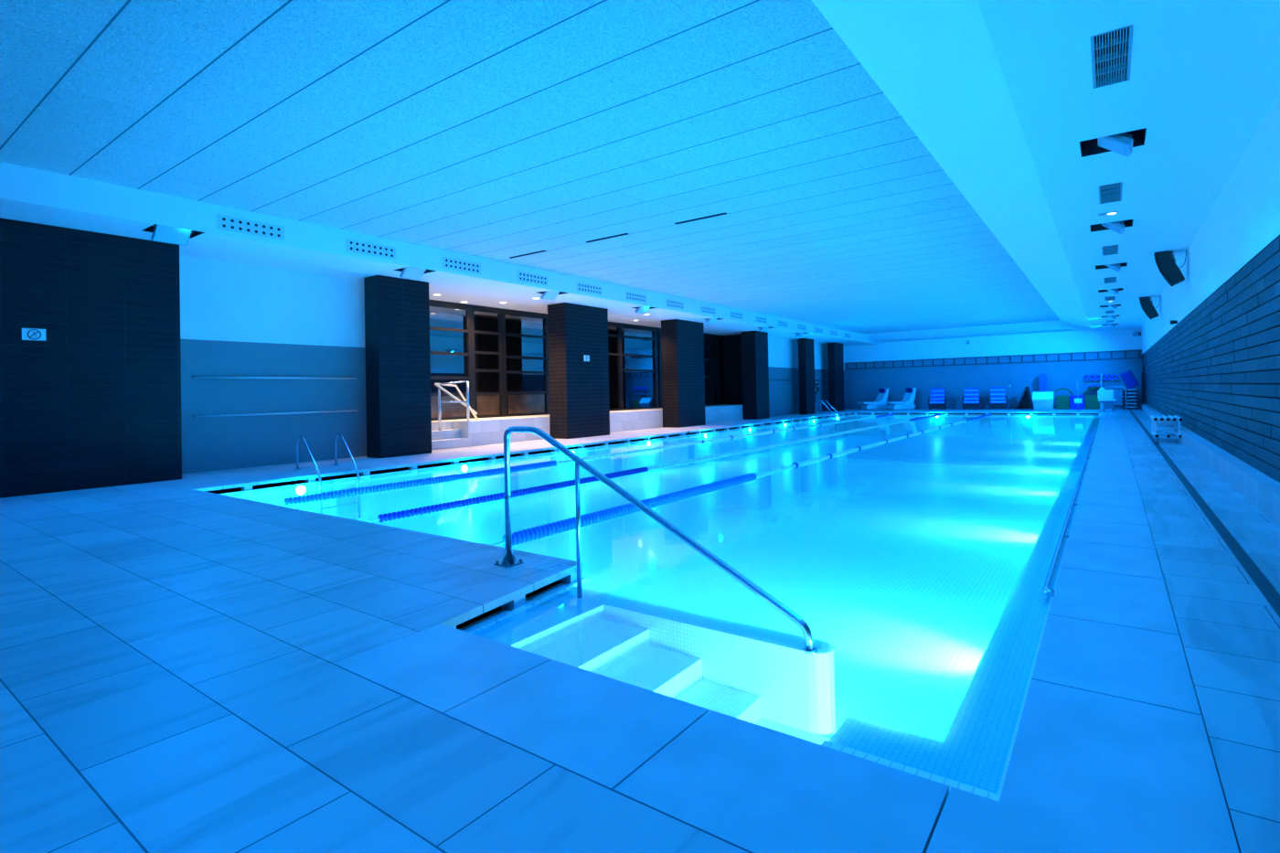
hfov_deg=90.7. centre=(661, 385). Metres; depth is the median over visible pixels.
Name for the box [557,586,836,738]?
wall
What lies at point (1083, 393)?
noodle
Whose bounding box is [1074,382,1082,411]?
slim post
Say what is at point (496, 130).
ceiling
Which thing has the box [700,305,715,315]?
ceiling vent
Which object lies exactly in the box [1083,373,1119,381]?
rack
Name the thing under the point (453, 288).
ceiling
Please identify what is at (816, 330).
ceiling vent
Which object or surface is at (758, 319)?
ceiling vent
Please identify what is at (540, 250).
ceiling vent
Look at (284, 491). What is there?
overflow lip
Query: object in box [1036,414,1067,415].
overflow lip
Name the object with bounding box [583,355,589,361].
sign
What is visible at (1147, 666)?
tile
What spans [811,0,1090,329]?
ceiling
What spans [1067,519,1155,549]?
tile
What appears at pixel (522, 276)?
ceiling vent
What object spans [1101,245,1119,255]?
ceiling vent
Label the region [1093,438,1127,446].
tile
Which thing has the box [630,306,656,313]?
floodlight
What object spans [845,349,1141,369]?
frieze
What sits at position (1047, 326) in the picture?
ceiling
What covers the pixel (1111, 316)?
floodlight
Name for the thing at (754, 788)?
tile
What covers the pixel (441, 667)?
tile
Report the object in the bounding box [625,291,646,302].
ceiling vent
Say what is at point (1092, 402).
foam block
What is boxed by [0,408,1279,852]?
floor
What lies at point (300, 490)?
lamp
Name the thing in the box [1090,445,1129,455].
tile
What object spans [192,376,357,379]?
grab bar
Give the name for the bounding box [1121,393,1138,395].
step
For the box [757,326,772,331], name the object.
floodlight
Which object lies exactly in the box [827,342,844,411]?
tiled pillar
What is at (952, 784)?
overflow lip
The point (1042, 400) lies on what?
block
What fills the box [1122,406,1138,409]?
step
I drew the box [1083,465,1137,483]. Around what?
tile
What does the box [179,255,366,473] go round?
wall
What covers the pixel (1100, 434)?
tile
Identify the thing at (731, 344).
wall
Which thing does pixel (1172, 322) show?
spot lamp
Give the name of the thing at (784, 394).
wall
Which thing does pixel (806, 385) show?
tiled pillar
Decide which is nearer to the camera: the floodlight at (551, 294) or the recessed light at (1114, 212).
the recessed light at (1114, 212)
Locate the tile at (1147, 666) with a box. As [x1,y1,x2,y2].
[1031,614,1201,714]
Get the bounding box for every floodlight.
[142,224,204,245]
[393,266,437,280]
[537,289,568,300]
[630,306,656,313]
[705,317,722,323]
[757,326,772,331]
[794,332,810,337]
[1079,128,1146,157]
[1089,219,1133,234]
[1095,262,1127,271]
[1098,288,1123,295]
[1099,304,1120,309]
[1101,315,1119,319]
[1102,323,1118,327]
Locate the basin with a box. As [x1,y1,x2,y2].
[258,460,1070,741]
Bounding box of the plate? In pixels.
[530,561,566,571]
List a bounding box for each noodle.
[1054,388,1073,394]
[1082,385,1104,394]
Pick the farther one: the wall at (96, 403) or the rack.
the rack
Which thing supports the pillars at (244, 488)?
in the channel at (273, 485)
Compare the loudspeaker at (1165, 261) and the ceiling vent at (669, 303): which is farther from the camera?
the ceiling vent at (669, 303)
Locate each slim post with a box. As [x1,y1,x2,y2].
[1008,378,1013,409]
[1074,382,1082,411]
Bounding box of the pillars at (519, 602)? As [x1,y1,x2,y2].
[452,571,576,629]
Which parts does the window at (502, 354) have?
kick panel, kick panel, kick panel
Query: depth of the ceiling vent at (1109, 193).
8.59 m
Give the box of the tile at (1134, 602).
[1048,566,1179,635]
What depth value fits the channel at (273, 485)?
12.53 m
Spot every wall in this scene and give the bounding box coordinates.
[0,218,181,498]
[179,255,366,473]
[431,404,743,449]
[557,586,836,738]
[723,334,742,405]
[768,336,845,415]
[843,329,1141,362]
[843,350,1142,408]
[1141,92,1279,482]
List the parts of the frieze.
rail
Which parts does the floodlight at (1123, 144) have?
lamp glass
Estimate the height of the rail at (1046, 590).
0.045 m
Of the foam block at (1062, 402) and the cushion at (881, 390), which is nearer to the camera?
the foam block at (1062, 402)
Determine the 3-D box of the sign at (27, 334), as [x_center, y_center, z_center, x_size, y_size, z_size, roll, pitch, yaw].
[-8.801,-0.719,8.864,0.016,0.165,0.245,-2,-1,35]
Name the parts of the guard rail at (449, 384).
post, rail, handrail, handrail, post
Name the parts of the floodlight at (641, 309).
lamp glass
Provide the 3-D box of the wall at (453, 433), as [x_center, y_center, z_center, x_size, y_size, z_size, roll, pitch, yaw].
[-1.495,1.198,21.671,1.480,0.625,17.560,-2,-1,35]
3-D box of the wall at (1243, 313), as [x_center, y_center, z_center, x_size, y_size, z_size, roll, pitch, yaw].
[10.951,-1.471,13.068,0.208,4.730,42.000,-2,-1,35]
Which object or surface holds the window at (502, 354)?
in the wall
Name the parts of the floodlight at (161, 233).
lamp glass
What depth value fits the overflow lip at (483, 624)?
4.04 m
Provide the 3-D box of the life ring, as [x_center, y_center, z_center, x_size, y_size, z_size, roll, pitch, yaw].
[8.513,0.123,34.674,0.132,0.680,0.680,-2,-1,35]
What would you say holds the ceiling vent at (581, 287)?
in the ceiling at (17, 183)
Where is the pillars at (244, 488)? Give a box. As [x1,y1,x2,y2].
[241,413,850,490]
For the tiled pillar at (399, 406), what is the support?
on the floor
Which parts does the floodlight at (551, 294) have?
lamp glass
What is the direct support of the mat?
on the step at (1124, 390)
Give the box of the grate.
[828,466,1086,794]
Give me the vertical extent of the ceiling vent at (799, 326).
0.230 m
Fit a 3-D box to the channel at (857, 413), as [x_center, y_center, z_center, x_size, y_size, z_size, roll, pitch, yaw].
[14.804,1.395,30.656,10.820,0.155,0.316,-2,-1,35]
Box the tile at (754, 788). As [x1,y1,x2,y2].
[613,709,949,852]
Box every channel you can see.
[204,413,847,493]
[456,579,558,629]
[856,413,1098,415]
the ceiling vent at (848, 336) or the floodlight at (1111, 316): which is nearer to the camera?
the floodlight at (1111, 316)
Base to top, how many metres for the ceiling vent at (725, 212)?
0.016 m
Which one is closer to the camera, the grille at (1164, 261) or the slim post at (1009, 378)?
the grille at (1164, 261)
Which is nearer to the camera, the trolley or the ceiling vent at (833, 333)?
the trolley
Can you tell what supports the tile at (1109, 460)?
on the trim
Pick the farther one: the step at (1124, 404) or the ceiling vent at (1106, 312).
the step at (1124, 404)
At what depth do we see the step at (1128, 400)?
29.20 m
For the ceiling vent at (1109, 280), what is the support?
in the ceiling at (1205, 74)
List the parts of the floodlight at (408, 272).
lamp glass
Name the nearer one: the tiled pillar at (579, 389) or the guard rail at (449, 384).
the guard rail at (449, 384)
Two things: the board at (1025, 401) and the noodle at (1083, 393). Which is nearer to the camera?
the noodle at (1083, 393)
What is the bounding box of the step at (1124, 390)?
[1121,389,1138,392]
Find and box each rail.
[434,380,478,430]
[1042,427,1097,597]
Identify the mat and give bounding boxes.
[1120,369,1139,389]
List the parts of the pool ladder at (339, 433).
rail, rail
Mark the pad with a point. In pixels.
(1042, 378)
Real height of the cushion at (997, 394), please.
0.738 m
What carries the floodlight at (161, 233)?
attached to the ceiling at (453, 288)
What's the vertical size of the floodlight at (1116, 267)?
0.418 m
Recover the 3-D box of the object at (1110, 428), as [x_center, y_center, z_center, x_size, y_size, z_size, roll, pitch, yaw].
[12.511,1.206,17.612,0.552,0.050,2.792,-2,-1,35]
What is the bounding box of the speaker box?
[1132,331,1141,336]
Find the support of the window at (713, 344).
in the wall at (731, 344)
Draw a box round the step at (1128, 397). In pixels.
[1121,395,1138,399]
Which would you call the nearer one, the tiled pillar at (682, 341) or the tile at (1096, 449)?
the tile at (1096, 449)
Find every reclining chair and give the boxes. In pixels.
[928,388,946,409]
[961,387,981,409]
[988,387,1007,409]
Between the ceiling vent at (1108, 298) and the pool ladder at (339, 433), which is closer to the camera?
the pool ladder at (339, 433)
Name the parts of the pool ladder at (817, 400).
rail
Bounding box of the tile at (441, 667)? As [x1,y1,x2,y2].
[331,623,551,713]
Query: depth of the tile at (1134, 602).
3.63 m
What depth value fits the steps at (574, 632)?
3.64 m
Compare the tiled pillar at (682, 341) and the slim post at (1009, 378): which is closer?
the tiled pillar at (682, 341)
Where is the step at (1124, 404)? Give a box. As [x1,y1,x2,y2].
[1122,403,1138,405]
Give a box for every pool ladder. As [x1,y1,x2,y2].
[294,432,360,517]
[814,400,839,416]
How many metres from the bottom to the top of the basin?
1.550 m
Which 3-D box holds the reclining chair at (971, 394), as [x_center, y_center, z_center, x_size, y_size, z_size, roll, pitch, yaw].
[16.489,0.693,33.561,0.876,1.151,0.877,-1,-1,27]
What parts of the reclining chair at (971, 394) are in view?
frame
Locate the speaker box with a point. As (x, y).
(1135, 334)
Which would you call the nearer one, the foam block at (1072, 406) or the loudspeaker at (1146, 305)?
the loudspeaker at (1146, 305)
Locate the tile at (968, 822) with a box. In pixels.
[926,787,1158,852]
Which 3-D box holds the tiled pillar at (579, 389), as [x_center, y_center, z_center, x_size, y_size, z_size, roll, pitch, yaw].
[-2.395,-0.411,18.575,0.690,3.814,1.840,-2,-1,35]
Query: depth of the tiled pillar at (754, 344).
27.36 m
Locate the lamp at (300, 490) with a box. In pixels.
[296,485,305,496]
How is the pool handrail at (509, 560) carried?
attached to the floor
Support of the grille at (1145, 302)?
attached to the loudspeaker at (1146, 305)
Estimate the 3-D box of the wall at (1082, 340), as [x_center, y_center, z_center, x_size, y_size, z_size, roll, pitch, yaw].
[15.589,-2.493,35.526,18.400,2.400,0.001,-2,-1,35]
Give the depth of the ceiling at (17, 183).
10.41 m
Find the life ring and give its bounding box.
[814,382,819,394]
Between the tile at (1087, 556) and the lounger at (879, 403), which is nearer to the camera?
the tile at (1087, 556)
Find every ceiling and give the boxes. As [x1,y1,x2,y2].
[0,0,1059,333]
[0,161,878,344]
[0,197,875,346]
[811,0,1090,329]
[864,320,1090,342]
[977,0,1279,331]
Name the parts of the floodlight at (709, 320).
lamp glass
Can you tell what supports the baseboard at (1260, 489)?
attached to the wall at (1243, 313)
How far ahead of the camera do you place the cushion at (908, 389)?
35.81 m
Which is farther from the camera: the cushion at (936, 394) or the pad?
the cushion at (936, 394)
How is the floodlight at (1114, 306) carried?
attached to the ceiling at (1205, 74)
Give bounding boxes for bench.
[1150,415,1183,443]
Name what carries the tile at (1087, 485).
on the trim
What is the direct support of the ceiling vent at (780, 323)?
in the ceiling at (17, 183)
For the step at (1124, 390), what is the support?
on the step at (1124, 394)
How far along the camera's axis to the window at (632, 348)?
23.75 m
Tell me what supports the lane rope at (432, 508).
on the pool water
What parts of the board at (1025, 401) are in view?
sloping panel, gusset panel, upright panel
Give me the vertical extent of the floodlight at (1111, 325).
0.418 m
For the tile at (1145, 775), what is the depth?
2.03 m
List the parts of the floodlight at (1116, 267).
lamp glass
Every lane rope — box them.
[272,413,894,505]
[364,413,941,522]
[490,414,990,546]
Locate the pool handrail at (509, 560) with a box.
[494,426,819,654]
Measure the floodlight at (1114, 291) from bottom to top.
0.418 m
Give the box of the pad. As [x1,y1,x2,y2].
[1039,373,1046,391]
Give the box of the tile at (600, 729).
[443,659,708,789]
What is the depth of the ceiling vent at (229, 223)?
10.07 m
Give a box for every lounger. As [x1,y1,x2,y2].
[857,388,888,409]
[884,387,916,409]
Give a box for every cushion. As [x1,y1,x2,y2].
[878,388,885,393]
[905,387,912,392]
[930,388,944,401]
[964,387,978,401]
[990,387,1005,401]
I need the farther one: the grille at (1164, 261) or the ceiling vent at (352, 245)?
the grille at (1164, 261)
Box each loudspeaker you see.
[1139,296,1160,319]
[1153,249,1186,286]
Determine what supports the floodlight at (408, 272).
attached to the ceiling at (453, 288)
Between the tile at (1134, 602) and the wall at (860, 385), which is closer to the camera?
the tile at (1134, 602)
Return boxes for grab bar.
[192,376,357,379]
[192,409,357,417]
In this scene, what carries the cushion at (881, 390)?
on the lounger at (879, 403)
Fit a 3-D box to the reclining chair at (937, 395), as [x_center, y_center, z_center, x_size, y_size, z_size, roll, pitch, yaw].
[15.104,0.732,34.545,0.876,1.151,0.877,-1,-1,27]
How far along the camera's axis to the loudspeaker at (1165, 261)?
12.37 m
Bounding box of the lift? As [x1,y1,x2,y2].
[1097,373,1127,411]
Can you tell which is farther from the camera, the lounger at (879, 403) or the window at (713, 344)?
the lounger at (879, 403)
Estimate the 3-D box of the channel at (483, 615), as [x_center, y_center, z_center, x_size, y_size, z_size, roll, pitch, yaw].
[-1.031,1.438,4.178,0.313,0.155,1.404,-1,-1,28]
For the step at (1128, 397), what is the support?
on the step at (1128, 400)
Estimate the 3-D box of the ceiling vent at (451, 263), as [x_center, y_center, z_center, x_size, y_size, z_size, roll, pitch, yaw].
[-4.210,-2.538,13.373,0.009,0.230,0.970,-2,-1,35]
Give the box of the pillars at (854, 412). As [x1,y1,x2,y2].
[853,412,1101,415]
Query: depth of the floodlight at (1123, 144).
6.84 m
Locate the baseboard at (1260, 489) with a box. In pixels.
[1139,403,1279,526]
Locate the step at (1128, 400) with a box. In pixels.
[1121,399,1138,403]
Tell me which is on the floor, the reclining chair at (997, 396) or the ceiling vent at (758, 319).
the reclining chair at (997, 396)
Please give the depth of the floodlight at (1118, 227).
10.39 m
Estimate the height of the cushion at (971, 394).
0.738 m
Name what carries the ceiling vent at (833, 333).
in the ceiling at (17, 183)
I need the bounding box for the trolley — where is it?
[1112,390,1125,409]
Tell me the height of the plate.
0.003 m
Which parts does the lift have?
backrest, tube frame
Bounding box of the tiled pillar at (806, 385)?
[797,338,815,414]
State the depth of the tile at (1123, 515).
6.01 m
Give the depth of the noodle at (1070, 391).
31.41 m
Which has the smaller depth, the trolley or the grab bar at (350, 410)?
the grab bar at (350, 410)
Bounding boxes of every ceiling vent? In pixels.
[216,213,284,240]
[346,238,395,259]
[442,256,480,274]
[509,250,546,258]
[517,270,547,286]
[576,282,601,295]
[586,233,629,242]
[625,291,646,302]
[666,298,683,309]
[674,212,726,223]
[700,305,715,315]
[729,310,743,319]
[755,316,767,323]
[778,320,788,327]
[797,323,806,330]
[814,327,822,333]
[830,330,837,336]
[843,332,851,338]
[1090,24,1133,88]
[1098,181,1122,203]
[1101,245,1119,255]
[1103,277,1116,283]
[1104,296,1115,300]
[1105,309,1114,313]
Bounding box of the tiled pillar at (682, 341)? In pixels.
[661,319,705,427]
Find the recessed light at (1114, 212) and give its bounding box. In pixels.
[1098,211,1118,216]
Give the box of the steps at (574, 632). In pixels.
[474,595,830,745]
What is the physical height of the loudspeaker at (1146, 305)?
0.870 m
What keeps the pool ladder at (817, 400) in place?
attached to the floor
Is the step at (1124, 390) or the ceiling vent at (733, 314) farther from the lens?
the step at (1124, 390)
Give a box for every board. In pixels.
[1014,386,1034,409]
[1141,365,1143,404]
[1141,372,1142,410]
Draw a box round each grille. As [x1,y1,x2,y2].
[1139,297,1151,319]
[1153,252,1173,286]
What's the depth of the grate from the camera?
2.72 m
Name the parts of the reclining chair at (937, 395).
frame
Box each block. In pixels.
[1032,391,1054,410]
[1056,394,1069,409]
[1069,394,1085,409]
[1085,394,1099,409]
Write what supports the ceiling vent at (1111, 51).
in the ceiling at (1205, 74)
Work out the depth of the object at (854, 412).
29.98 m
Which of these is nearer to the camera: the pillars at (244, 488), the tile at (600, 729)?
the tile at (600, 729)
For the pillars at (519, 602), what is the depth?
4.08 m
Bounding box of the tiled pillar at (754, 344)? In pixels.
[740,330,769,419]
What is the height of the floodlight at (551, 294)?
0.453 m
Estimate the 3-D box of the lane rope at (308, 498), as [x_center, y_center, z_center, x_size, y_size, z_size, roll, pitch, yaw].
[3.366,1.500,20.195,0.110,0.110,29.980,-2,-1,35]
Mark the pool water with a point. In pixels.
(1049, 442)
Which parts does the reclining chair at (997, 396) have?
frame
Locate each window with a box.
[429,299,549,420]
[608,321,659,410]
[657,327,725,407]
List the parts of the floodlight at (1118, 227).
lamp glass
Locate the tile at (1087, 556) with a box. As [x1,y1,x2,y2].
[1061,540,1163,579]
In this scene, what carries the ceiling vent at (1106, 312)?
in the ceiling at (1205, 74)
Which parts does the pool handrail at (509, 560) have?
post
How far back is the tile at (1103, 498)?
6.79 m
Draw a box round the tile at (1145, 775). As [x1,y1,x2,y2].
[999,679,1239,852]
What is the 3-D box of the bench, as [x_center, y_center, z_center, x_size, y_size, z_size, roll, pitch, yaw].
[10.649,0.911,13.319,0.472,0.525,1.256,-2,-1,35]
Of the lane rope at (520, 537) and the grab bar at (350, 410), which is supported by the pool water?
the lane rope at (520, 537)
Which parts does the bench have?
leg, leg, leg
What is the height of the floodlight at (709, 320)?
0.453 m
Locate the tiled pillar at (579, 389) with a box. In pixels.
[547,302,609,438]
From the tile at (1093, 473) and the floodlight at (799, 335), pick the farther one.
the floodlight at (799, 335)
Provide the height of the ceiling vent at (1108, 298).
0.069 m
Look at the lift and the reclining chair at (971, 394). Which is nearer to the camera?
the lift
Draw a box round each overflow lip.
[218,414,850,501]
[458,577,586,634]
[821,416,1100,801]
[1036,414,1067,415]
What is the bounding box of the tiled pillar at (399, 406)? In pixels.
[363,275,431,458]
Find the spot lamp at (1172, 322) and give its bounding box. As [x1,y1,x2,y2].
[1170,320,1177,324]
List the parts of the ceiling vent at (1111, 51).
blade, blade, blade, blade, blade, blade, blade, blade, blade, blade, blade, blade, blade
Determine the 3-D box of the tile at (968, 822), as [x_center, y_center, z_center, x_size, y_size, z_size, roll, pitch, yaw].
[1.014,1.271,1.532,0.683,0.050,0.596,-2,-1,35]
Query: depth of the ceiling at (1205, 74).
5.97 m
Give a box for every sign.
[21,328,45,341]
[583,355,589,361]

